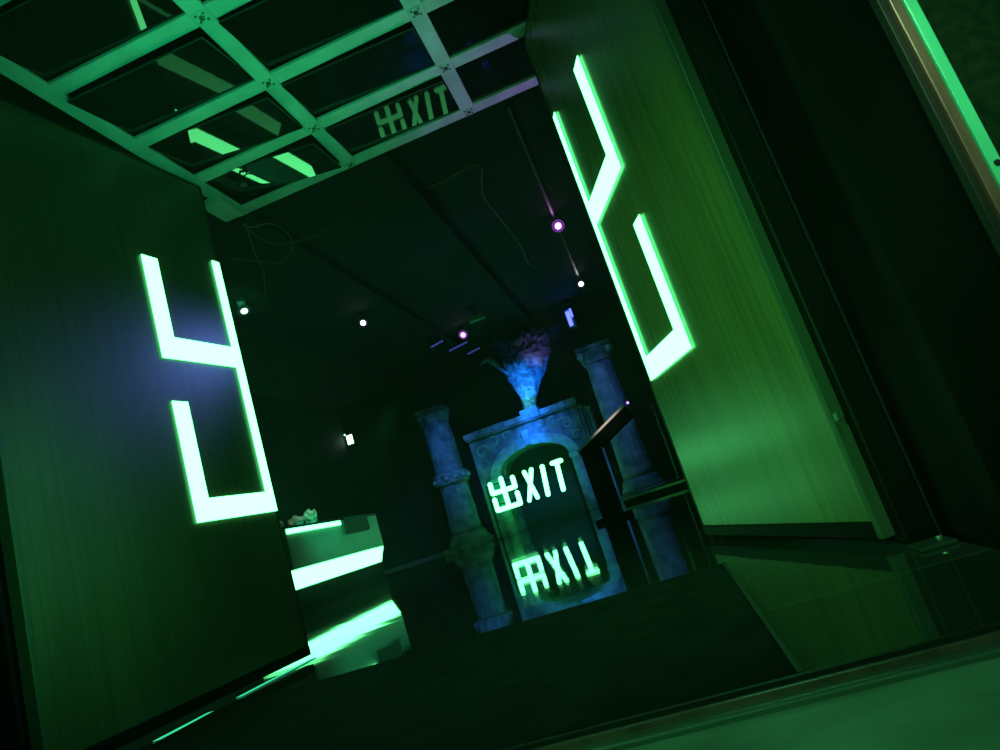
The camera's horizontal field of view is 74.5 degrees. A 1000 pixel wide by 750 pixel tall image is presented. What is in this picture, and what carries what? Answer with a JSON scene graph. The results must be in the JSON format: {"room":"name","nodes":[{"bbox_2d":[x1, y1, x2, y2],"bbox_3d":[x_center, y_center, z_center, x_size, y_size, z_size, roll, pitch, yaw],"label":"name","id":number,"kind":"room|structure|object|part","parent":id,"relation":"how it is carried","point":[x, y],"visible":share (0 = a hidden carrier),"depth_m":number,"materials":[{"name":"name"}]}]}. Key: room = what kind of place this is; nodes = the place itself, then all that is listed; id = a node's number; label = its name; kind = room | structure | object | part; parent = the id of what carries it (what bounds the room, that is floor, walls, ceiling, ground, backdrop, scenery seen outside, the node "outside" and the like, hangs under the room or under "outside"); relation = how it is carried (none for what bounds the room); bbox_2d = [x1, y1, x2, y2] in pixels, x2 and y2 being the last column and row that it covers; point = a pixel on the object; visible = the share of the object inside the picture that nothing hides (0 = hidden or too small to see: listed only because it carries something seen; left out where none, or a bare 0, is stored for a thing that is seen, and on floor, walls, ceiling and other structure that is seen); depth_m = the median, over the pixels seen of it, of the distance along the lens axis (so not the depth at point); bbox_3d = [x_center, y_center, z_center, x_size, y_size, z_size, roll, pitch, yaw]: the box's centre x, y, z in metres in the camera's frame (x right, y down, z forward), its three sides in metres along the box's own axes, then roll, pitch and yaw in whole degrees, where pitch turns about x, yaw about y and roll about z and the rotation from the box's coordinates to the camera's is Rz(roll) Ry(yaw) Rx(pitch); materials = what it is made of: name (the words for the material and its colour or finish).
{"room":"nightclub entrance","nodes":[
{"label":"nightclub entrance","id":0,"kind":"room"},
{"bbox_2d":[0,617,18,749],"bbox_3d":[-2.386,-0.118,2.111,0.684,3.240,0.749,-20,-12,10],"label":"wall","id":1,"kind":"structure","parent":0,"point":[8,731],"depth_m":2.11,"materials":[{"name":"paint"}]},
{"bbox_2d":[0,538,30,749],"bbox_3d":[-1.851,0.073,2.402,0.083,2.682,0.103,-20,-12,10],"label":"door frame","id":2,"kind":"structure","parent":1,"relation":"attached to","point":[2,567],"depth_m":2.17,"materials":[{"name":"black paint"}]},
{"bbox_2d":[0,97,310,749],"bbox_3d":[-1.591,0.100,2.935,0.065,2.653,1.303,-22,-13,18],"label":"wall","id":3,"kind":"structure","parent":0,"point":[150,582],"depth_m":2.76,"materials":[{"name":"green wood"}]},
{"bbox_3d":[-1.198,1.317,2.677,0.058,0.043,1.282,-22,-13,18],"label":"rail","id":4,"kind":"part","parent":3,"relation":"part of","materials":[{"name":"black paint"}]},
{"bbox_2d":[0,73,620,409],"bbox_3d":[-1.623,-1.596,9.912,9.000,0.108,14.004,-20,-12,10],"label":"ceiling","id":5,"kind":"structure","parent":0,"point":[390,242],"depth_m":9.62,"materials":[{"name":"black paint"}]},
{"bbox_2d":[237,296,250,315],"bbox_3d":[-3.629,-1.024,9.184,0.274,0.408,0.185,-28,-15,39],"label":"ceiling spotlight","id":6,"kind":"object","parent":5,"relation":"attached to","point":[243,310],"visible":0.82,"depth_m":9.12,"materials":[{"name":"grey"}]},
{"bbox_3d":[-3.596,-1.052,9.151,0.115,0.036,0.115,-20,-12,10],"label":"mounting plate","id":7,"kind":"part","parent":6,"relation":"part of","materials":[{"name":"grey metal"}]},
{"bbox_2d":[60,109,484,362],"bbox_3d":[-1.834,-1.211,10.731,0.101,0.144,12.132,-20,-12,10],"label":"ceiling beam","id":8,"kind":"structure","parent":5,"relation":"attached to","point":[254,218],"depth_m":9.03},
{"bbox_2d":[231,203,367,296],"bbox_3d":[-1.462,-0.951,4.798,0.522,0.638,1.108,-26,-15,35],"label":"wires","id":9,"kind":"object","parent":5,"relation":"hanging from","point":[245,224],"visible":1,"depth_m":4.49,"materials":[{"name":"grey"}]},
{"bbox_2d":[231,314,417,387],"bbox_3d":[-3.566,-0.582,11.058,0.101,0.144,12.132,-20,-12,10],"label":"ceiling beam","id":10,"kind":"structure","parent":5,"relation":"attached to","point":[239,323],"depth_m":11.77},
{"bbox_2d":[357,312,367,327],"bbox_3d":[-2.301,-0.915,11.128,0.172,0.252,0.248,-20,-12,10],"label":"ceiling spotlight","id":11,"kind":"object","parent":5,"relation":"attached to","point":[363,322],"visible":1,"depth_m":11.05,"materials":[{"name":"grey"}]},
{"bbox_2d":[428,335,442,347],"bbox_3d":[-1.326,-0.717,13.547,0.338,0.211,0.065,-26,-14,35],"label":"tube","id":12,"kind":"object","parent":5,"relation":"attached to","point":[433,340],"visible":0.92,"depth_m":13.54,"materials":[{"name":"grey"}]},
{"bbox_2d":[446,336,467,351],"bbox_3d":[-0.930,-0.696,14.215,0.501,0.211,0.065,-25,-14,31],"label":"tube","id":13,"kind":"object","parent":5,"relation":"attached to","point":[459,341],"visible":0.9,"depth_m":14.17,"materials":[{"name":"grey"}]},
{"bbox_2d":[375,151,539,329],"bbox_3d":[-0.335,-1.756,10.447,0.101,0.144,12.132,-20,-12,10],"label":"ceiling beam","id":14,"kind":"structure","parent":5,"relation":"attached to","point":[386,159],"depth_m":8.66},
{"bbox_2d":[458,326,467,338],"bbox_3d":[-0.759,-0.861,13.602,0.186,0.258,0.249,-20,-12,10],"label":"ceiling spotlight","id":15,"kind":"object","parent":5,"relation":"attached to","point":[462,334],"visible":1,"depth_m":13.53,"materials":[{"name":"grey"}]},
{"bbox_2d":[466,340,479,354],"bbox_3d":[-0.625,-0.627,14.973,0.355,0.211,0.065,-26,-14,33],"label":"tube","id":16,"kind":"object","parent":5,"relation":"attached to","point":[474,345],"visible":0.95,"depth_m":14.93,"materials":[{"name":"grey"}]},
{"bbox_2d":[467,309,485,323],"bbox_3d":[-0.472,-1.161,12.694,0.324,0.245,0.144,-20,-12,10],"label":"ceiling speaker","id":17,"kind":"object","parent":5,"relation":"attached to","point":[479,316],"visible":1,"depth_m":12.62,"materials":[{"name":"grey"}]},
{"bbox_2d":[428,164,558,268],"bbox_3d":[0.274,-2.104,9.537,0.657,0.184,4.597,-22,-13,18],"label":"cable","id":18,"kind":"object","parent":5,"relation":"hanging from","point":[471,165],"visible":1,"depth_m":8.03,"materials":[{"name":"grey plastic"}]},
{"bbox_2d":[505,103,584,290],"bbox_3d":[0.912,-2.263,10.200,0.043,0.050,7.200,-20,-12,10],"label":"track","id":19,"kind":"object","parent":5,"relation":"attached to","point":[507,105],"visible":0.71,"depth_m":8.25,"materials":[{"name":"grey metal"}]},
{"bbox_2d":[551,213,563,231],"bbox_3d":[0.855,-2.231,9.755,0.186,0.258,0.249,-20,-12,10],"label":"ceiling spotlight","id":20,"kind":"object","parent":5,"relation":"attached to","point":[557,225],"visible":0.98,"depth_m":9.68,"materials":[{"name":"grey"}]},
{"bbox_2d":[560,298,576,328],"bbox_3d":[1.481,-1.305,14.039,0.216,0.594,0.216,-20,-12,10],"label":"lamp","id":21,"kind":"object","parent":5,"relation":"hanging from","point":[569,315],"visible":1,"depth_m":13.96,"materials":[{"name":"grey"}]},
{"bbox_3d":[1.468,-1.196,13.944,0.079,0.324,0.014,-20,-12,10],"label":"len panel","id":22,"kind":"part","parent":21,"relation":"part of","materials":[{"name":"white"}]},
{"bbox_2d":[575,274,585,288],"bbox_3d":[1.564,-1.794,12.764,0.186,0.258,0.249,-20,-12,10],"label":"ceiling spotlight","id":23,"kind":"object","parent":5,"relation":"attached to","point":[580,283],"visible":0.99,"depth_m":12.69,"materials":[{"name":"grey"}]},
{"bbox_2d":[250,393,383,572],"bbox_3d":[-5.186,1.991,10.201,0.108,4.320,13.896,-20,-12,10],"label":"wall","id":24,"kind":"structure","parent":0,"point":[311,464],"depth_m":14.76,"materials":[{"name":"paint"}]},
{"bbox_2d":[344,433,355,445],"bbox_3d":[-3.835,1.659,16.983,0.247,0.334,0.302,-20,-12,10],"label":"floodlight","id":25,"kind":"object","parent":24,"relation":"attached to","point":[350,438],"visible":1,"depth_m":16.84,"materials":[{"name":"grey"}]},
{"bbox_2d":[342,307,683,570],"bbox_3d":[0.655,1.427,16.146,9.216,4.320,0.108,-20,-12,10],"label":"wall","id":26,"kind":"structure","parent":0,"point":[393,460],"depth_m":16.45,"materials":[{"name":"paint"}]},
{"bbox_2d":[384,476,684,572],"bbox_3d":[1.278,3.405,15.637,8.993,0.050,0.036,-20,-12,10],"label":"baseboard","id":27,"kind":"structure","parent":26,"relation":"attached to","point":[675,479],"depth_m":16.23,"materials":[{"name":"brown wood"}]},
{"bbox_2d":[116,485,999,749],"bbox_3d":[-0.406,2.464,8.543,9.000,0.108,14.738,-20,-12,10],"label":"floor","id":28,"kind":"structure","parent":0,"point":[830,601],"depth_m":2.60,"materials":[{"name":"black tile"}]},
{"bbox_2d":[153,711,212,741],"bbox_3d":[-1.163,1.296,2.430,0.036,0.004,0.270,-21,-12,13],"label":"light strip","id":29,"kind":"object","parent":28,"relation":"on","point":[177,729],"visible":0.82,"depth_m":2.40,"materials":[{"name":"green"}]},
{"bbox_2d":[236,657,315,697],"bbox_3d":[-1.001,1.366,2.985,0.036,0.004,0.548,-21,-12,13],"label":"light strip","id":30,"kind":"object","parent":28,"relation":"on","point":[309,660],"visible":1,"depth_m":2.94,"materials":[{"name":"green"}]},
{"bbox_2d":[281,513,385,615],"bbox_3d":[-2.538,2.701,9.414,0.774,1.087,2.790,-20,-12,10],"label":"reception counter","id":31,"kind":"object","parent":28,"relation":"on","point":[321,554],"depth_m":8.98,"materials":[{"name":"black paint"}]},
{"bbox_2d":[287,515,303,525],"bbox_3d":[-2.701,1.936,8.723,0.203,0.150,0.299,-20,-12,10],"label":"crumpled cloth","id":32,"kind":"object","parent":31,"relation":"on","point":[295,520],"visible":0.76,"depth_m":8.64,"materials":[{"name":"fabric"}]},
{"bbox_2d":[302,509,316,522],"bbox_3d":[-2.615,1.946,9.069,0.179,0.221,0.246,-20,-12,10],"label":"crumpled cloth","id":33,"kind":"object","parent":31,"relation":"on","point":[309,516],"visible":0.82,"depth_m":9.00,"materials":[{"name":"fabric"}]},
{"bbox_2d":[281,513,376,529],"bbox_3d":[-2.701,2.211,9.524,0.763,0.032,2.790,-20,-12,10],"label":"countertop","id":34,"kind":"structure","parent":31,"relation":"on","point":[333,520],"depth_m":8.86,"materials":[{"name":"black"}]},
{"bbox_3d":[-2.609,2.456,9.462,0.720,0.504,2.725,-20,-12,10],"label":"panel","id":35,"kind":"part","parent":31,"relation":"part of","materials":[{"name":"laminate"}]},
{"bbox_3d":[-2.498,2.803,9.377,0.720,0.223,2.707,-20,-12,10],"label":"light panel","id":36,"kind":"part","parent":31,"relation":"part of","materials":[{"name":"white plastic"}]},
{"bbox_2d":[343,514,369,533],"bbox_3d":[-2.168,2.250,9.969,0.020,0.248,0.774,-20,-12,10],"label":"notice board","id":37,"kind":"object","parent":31,"relation":"attached to","point":[356,523],"visible":1,"depth_m":9.93,"materials":[{"name":"black"}]},
{"bbox_2d":[413,404,497,556],"bbox_3d":[-1.052,2.207,14.221,0.960,3.096,0.960,-20,-12,10],"label":"stone column","id":38,"kind":"structure","parent":28,"relation":"on","point":[467,530],"depth_m":13.94,"materials":[{"name":"stone"}]},
{"bbox_2d":[143,564,796,749],"bbox_3d":[-0.319,0.867,1.738,1.962,0.013,1.206,-20,-12,10],"label":"entrance mat","id":39,"kind":"object","parent":28,"relation":"on","point":[694,635],"visible":0.82,"depth_m":1.53,"materials":[{"name":"black carpet"}]},
{"bbox_2d":[485,458,589,539],"bbox_3d":[0.707,2.471,13.385,1.944,1.204,0.180,-20,-12,10],"label":"exit sign","id":40,"kind":"object","parent":28,"relation":"on","point":[529,479],"visible":1,"depth_m":13.41,"materials":[{"name":"black paint"}]},
{"bbox_3d":[-0.127,2.820,13.551,0.029,1.094,0.022,-20,-12,10],"label":"post","id":41,"kind":"part","parent":40,"relation":"part of","materials":[{"name":"metal"}]},
{"bbox_3d":[0.561,2.019,13.483,1.872,0.022,0.011,-20,-12,10],"label":"rail","id":42,"kind":"part","parent":40,"relation":"part of","materials":[{"name":"black paint"}]},
{"bbox_3d":[0.686,2.409,13.397,1.872,0.022,0.011,-20,-12,10],"label":"rail","id":43,"kind":"part","parent":40,"relation":"part of","materials":[{"name":"black paint"}]},
{"bbox_3d":[1.572,2.203,13.229,0.029,1.094,0.022,-20,-12,10],"label":"post","id":44,"kind":"part","parent":40,"relation":"part of","materials":[{"name":"black paint"}]},
{"bbox_2d":[463,397,622,538],"bbox_3d":[0.934,1.934,14.145,2.774,2.383,1.134,-20,-12,10],"label":"archway","id":45,"kind":"object","parent":28,"relation":"on","point":[538,436],"visible":0.94,"depth_m":13.97,"materials":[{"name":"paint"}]},
{"bbox_2d":[480,326,551,408],"bbox_3d":[0.497,-0.085,14.432,1.701,1.748,0.949,-20,-12,10],"label":"sculpture","id":46,"kind":"object","parent":45,"relation":"on","point":[525,365],"visible":0.99,"depth_m":14.18,"materials":[{"name":"weathered stone"}]},
{"bbox_3d":[0.701,0.136,14.309,1.074,1.163,0.840,-20,-12,10],"label":"flared stem","id":47,"kind":"part","parent":46,"relation":"part of","materials":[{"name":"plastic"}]},
{"bbox_3d":[0.597,-0.663,14.494,1.149,0.707,0.942,-20,-12,10],"label":"carved crown","id":48,"kind":"part","parent":46,"relation":"part of","materials":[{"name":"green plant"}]},
{"bbox_3d":[0.513,1.006,14.386,2.534,0.130,1.123,-20,-12,10],"label":"cornice","id":49,"kind":"part","parent":45,"relation":"part of","materials":[{"name":"stone"}]},
{"bbox_3d":[1.074,2.383,14.571,1.548,1.638,0.018,-20,-12,10],"label":"panel","id":50,"kind":"part","parent":45,"relation":"part of","materials":[{"name":"paint"}]},
{"bbox_2d":[577,401,633,525],"bbox_3d":[1.232,0.956,7.139,0.758,1.140,0.358,-20,-12,10],"label":"lectern","id":51,"kind":"object","parent":28,"relation":"on","point":[592,454],"visible":1,"depth_m":7.04,"materials":[{"name":"black"}]},
{"bbox_3d":[1.233,1.530,7.074,0.396,0.043,0.324,-20,-12,10],"label":"foot plate","id":52,"kind":"part","parent":51,"relation":"part of","materials":[{"name":"black metal"}]},
{"bbox_2d":[574,338,665,502],"bbox_3d":[2.180,0.808,12.071,0.814,2.880,0.814,-20,-12,10],"label":"stone column","id":53,"kind":"structure","parent":28,"relation":"on","point":[637,471],"depth_m":11.88,"materials":[{"name":"stone"}]},
{"bbox_2d":[622,478,686,504],"bbox_3d":[2.814,1.792,10.715,1.634,0.108,1.037,-20,-12,10],"label":"platform","id":54,"kind":"object","parent":28,"relation":"on","point":[679,483],"visible":0.5,"depth_m":10.29,"materials":[{"name":"black paint"}]},
{"bbox_2d":[650,402,683,479],"bbox_3d":[2.688,1.055,10.642,0.108,1.303,0.105,-20,-12,10],"label":"railing post","id":55,"kind":"object","parent":54,"relation":"on","point":[653,405],"visible":1,"depth_m":10.61,"materials":[{"name":"grey metal"}]},
{"bbox_2d":[500,622,999,749],"bbox_3d":[-1.043,1.038,1.211,4.219,0.126,0.074,-20,-12,10],"label":"threshold","id":56,"kind":"object","parent":28,"relation":"on","point":[979,644],"depth_m":0.93,"materials":[{"name":"metal"}]},
{"bbox_2d":[722,562,803,672],"bbox_3d":[0.593,0.534,1.566,0.009,0.014,1.206,-20,-12,10],"label":"edging","id":57,"kind":"object","parent":28,"relation":"on","point":[791,659],"visible":0.71,"depth_m":1.26,"materials":[{"name":"grey"}]},
{"bbox_2d":[907,535,957,552],"bbox_3d":[1.012,0.391,1.543,0.083,0.022,0.086,-20,-12,10],"label":"floor hinge","id":58,"kind":"object","parent":28,"relation":"on","point":[939,541],"visible":1,"depth_m":1.52,"materials":[{"name":"grey"}]},
{"bbox_2d":[625,657,999,749],"bbox_3d":[-1.090,0.622,-0.787,6.480,0.106,3.910,-20,-12,10],"label":"floor","id":59,"kind":"structure","parent":0,"point":[958,708],"depth_m":0.81,"materials":[{"name":"stone"}]},
{"bbox_2d":[704,0,999,550],"bbox_3d":[0.818,-1.283,1.505,0.684,3.240,0.749,-20,-12,10],"label":"wall","id":60,"kind":"structure","parent":0,"point":[909,261],"depth_m":1.33,"materials":[{"name":"paint"}]},
{"bbox_2d":[524,0,895,538],"bbox_3d":[0.572,-0.678,2.563,0.076,2.653,1.350,-16,-12,-6],"label":"door","id":61,"kind":"structure","parent":60,"relation":"in","point":[762,439],"depth_m":2.29,"materials":[{"name":"green wood"}]},
{"bbox_3d":[0.970,0.543,2.328,0.058,0.043,1.282,-16,-12,-6],"label":"rail","id":62,"kind":"part","parent":61,"relation":"part of","materials":[{"name":"black paint"}]},
{"bbox_2d":[665,0,942,544],"bbox_3d":[0.650,-0.836,1.929,0.083,2.682,0.103,-20,-12,10],"label":"door frame","id":63,"kind":"structure","parent":60,"relation":"attached to","point":[912,519],"depth_m":1.76,"materials":[{"name":"black paint"}]},
{"bbox_2d":[869,0,999,256],"bbox_3d":[0.420,-1.226,1.183,0.043,3.240,0.039,-20,-12,10],"label":"door frame","id":64,"kind":"structure","parent":60,"relation":"attached to","point":[956,123],"depth_m":1.00,"materials":[{"name":"black"}]},
{"bbox_2d":[917,0,999,156],"bbox_3d":[0.997,-1.993,1.175,1.544,4.320,0.014,-20,-12,10],"label":"wall","id":65,"kind":"structure","parent":0,"point":[967,32],"depth_m":1.02,"materials":[{"name":"paint"}]},
{"bbox_3d":[-1.281,-2.502,2.640,2.808,1.404,0.090,-20,-12,10],"label":"wall","id":66,"kind":"structure","parent":0,"visible":0},
{"bbox_2d":[0,0,538,221],"bbox_3d":[-0.820,-1.643,3.143,2.534,0.301,1.940,-20,-12,10],"label":"ceiling","id":67,"kind":"structure","parent":66,"relation":"attached to","point":[253,104],"depth_m":3.22,"materials":[{"name":"paint"}]},
{"bbox_3d":[-1.722,-1.436,2.379,0.709,0.021,0.083,-20,-12,10],"label":"cross rail","id":68,"kind":"part","parent":67,"relation":"part of","materials":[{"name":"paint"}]},
{"bbox_3d":[-1.664,-1.390,2.596,0.702,0.087,0.367,-20,-12,10],"label":"mirror panel","id":69,"kind":"part","parent":67,"relation":"part of","materials":[{"name":"black mirror"}]},
{"bbox_3d":[-1.615,-1.373,2.819,0.709,0.021,0.083,-20,-12,10],"label":"cross rail","id":70,"kind":"part","parent":67,"relation":"part of","materials":[{"name":"metal"}]},
{"bbox_3d":[-1.875,-1.177,3.330,0.083,0.021,1.919,-20,-12,10],"label":"long rail","id":71,"kind":"part","parent":67,"relation":"part of","materials":[{"name":"metal"}]},
{"bbox_3d":[-1.554,-1.323,3.049,0.702,0.092,0.396,-20,-12,10],"label":"mirror panel","id":72,"kind":"part","parent":67,"relation":"part of","materials":[{"name":"black mirror"}]},
{"bbox_3d":[-1.503,-1.306,3.287,0.709,0.021,0.083,-20,-12,10],"label":"cross rail","id":73,"kind":"part","parent":67,"relation":"part of","materials":[{"name":"metal"}]},
{"bbox_3d":[-1.245,-1.495,2.747,0.061,0.004,0.061,-20,-12,10],"label":"joint plate","id":74,"kind":"part","parent":67,"relation":"part of","materials":[{"name":"paint"}]},
{"bbox_3d":[-1.449,-1.270,3.499,0.702,0.097,0.353,-20,-12,10],"label":"mirror panel","id":75,"kind":"part","parent":67,"relation":"part of","materials":[{"name":"black mirror"}]},
{"bbox_3d":[-0.879,-1.641,2.680,0.716,0.021,0.083,-20,-12,10],"label":"cross rail","id":76,"kind":"part","parent":67,"relation":"part of","materials":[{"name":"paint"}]},
{"bbox_3d":[-1.400,-1.245,3.713,0.709,0.021,0.083,-20,-12,10],"label":"cross rail","id":77,"kind":"part","parent":67,"relation":"part of","materials":[{"name":"metal"}]},
{"bbox_3d":[-1.143,-1.443,3.192,0.083,0.021,1.919,-20,-12,10],"label":"long rail","id":78,"kind":"part","parent":67,"relation":"part of","materials":[{"name":"metal"}]},
{"bbox_3d":[-1.132,-1.428,3.215,0.061,0.004,0.061,-20,-12,10],"label":"joint plate","id":79,"kind":"part","parent":67,"relation":"part of","materials":[{"name":"paint"}]},
{"bbox_3d":[-1.347,-1.211,3.928,0.702,0.134,0.356,-20,-12,10],"label":"mirror panel","id":80,"kind":"part","parent":67,"relation":"part of","materials":[{"name":"black mirror"}]},
{"bbox_3d":[-1.296,-1.183,4.143,0.709,0.021,0.083,-20,-12,10],"label":"cross rail","id":81,"kind":"part","parent":67,"relation":"part of","materials":[{"name":"metal"}]},
{"bbox_3d":[-0.819,-1.595,2.911,0.709,0.087,0.396,-20,-12,10],"label":"mirror panel","id":82,"kind":"part","parent":67,"relation":"part of","materials":[{"name":"black mirror"}]},
{"bbox_3d":[-1.030,-1.367,3.641,0.061,0.004,0.061,-20,-12,10],"label":"joint plate","id":83,"kind":"part","parent":67,"relation":"part of","materials":[{"name":"paint"}]},
{"bbox_3d":[-0.766,-1.574,3.148,0.716,0.021,0.083,-20,-12,10],"label":"cross rail","id":84,"kind":"part","parent":67,"relation":"part of","materials":[{"name":"metal"}]},
{"bbox_3d":[-0.926,-1.305,4.071,0.061,0.004,0.061,-20,-12,10],"label":"joint plate","id":85,"kind":"part","parent":67,"relation":"part of","materials":[{"name":"paint"}]},
{"bbox_3d":[-0.712,-1.533,3.359,0.709,0.081,0.353,-20,-12,10],"label":"mirror panel","id":86,"kind":"part","parent":67,"relation":"part of","materials":[{"name":"black mirror"}]},
{"bbox_3d":[-0.664,-1.513,3.574,0.716,0.021,0.083,-20,-12,10],"label":"cross rail","id":87,"kind":"part","parent":67,"relation":"part of","materials":[{"name":"metal"}]},
{"bbox_3d":[-0.609,-1.472,3.787,0.709,0.082,0.356,-20,-12,10],"label":"mirror panel","id":88,"kind":"part","parent":67,"relation":"part of","materials":[{"name":"black mirror"}]},
{"bbox_3d":[-0.560,-1.451,4.004,0.716,0.021,0.083,-20,-12,10],"label":"cross rail","id":89,"kind":"part","parent":67,"relation":"part of","materials":[{"name":"metal"}]},
{"bbox_3d":[-0.393,-1.696,3.075,0.061,0.004,0.061,-20,-12,10],"label":"joint plate","id":90,"kind":"part","parent":67,"relation":"part of","materials":[{"name":"paint"}]},
{"bbox_3d":[-0.027,-1.843,3.008,0.716,0.021,0.083,-20,-12,10],"label":"cross rail","id":91,"kind":"part","parent":67,"relation":"part of","materials":[{"name":"metal"}]},
{"bbox_3d":[-0.403,-1.712,3.052,0.083,0.021,1.919,-20,-12,10],"label":"long rail","id":92,"kind":"part","parent":67,"relation":"part of","materials":[{"name":"metal"}]},
{"bbox_3d":[-0.290,-1.635,3.502,0.061,0.004,0.061,-20,-12,10],"label":"joint plate","id":93,"kind":"part","parent":67,"relation":"part of","materials":[{"name":"paint"}]},
{"bbox_3d":[-0.186,-1.574,3.931,0.061,0.004,0.061,-20,-12,10],"label":"joint plate","id":94,"kind":"part","parent":67,"relation":"part of","materials":[{"name":"paint"}]},
{"bbox_3d":[0.024,-1.815,3.222,0.709,0.032,0.353,-20,-12,10],"label":"mirror panel","id":95,"kind":"part","parent":67,"relation":"part of","materials":[{"name":"black mirror"}]},
{"bbox_3d":[0.076,-1.781,3.434,0.716,0.021,0.083,-20,-12,10],"label":"cross rail","id":96,"kind":"part","parent":67,"relation":"part of","materials":[{"name":"metal"}]},
{"bbox_3d":[0.126,-1.756,3.650,0.709,0.027,0.356,-20,-12,10],"label":"mirror panel","id":97,"kind":"part","parent":67,"relation":"part of","materials":[{"name":"black mirror"}]},
{"bbox_3d":[0.180,-1.720,3.864,0.716,0.021,0.083,-20,-12,10],"label":"cross rail","id":98,"kind":"part","parent":67,"relation":"part of","materials":[{"name":"metal"}]}
]}

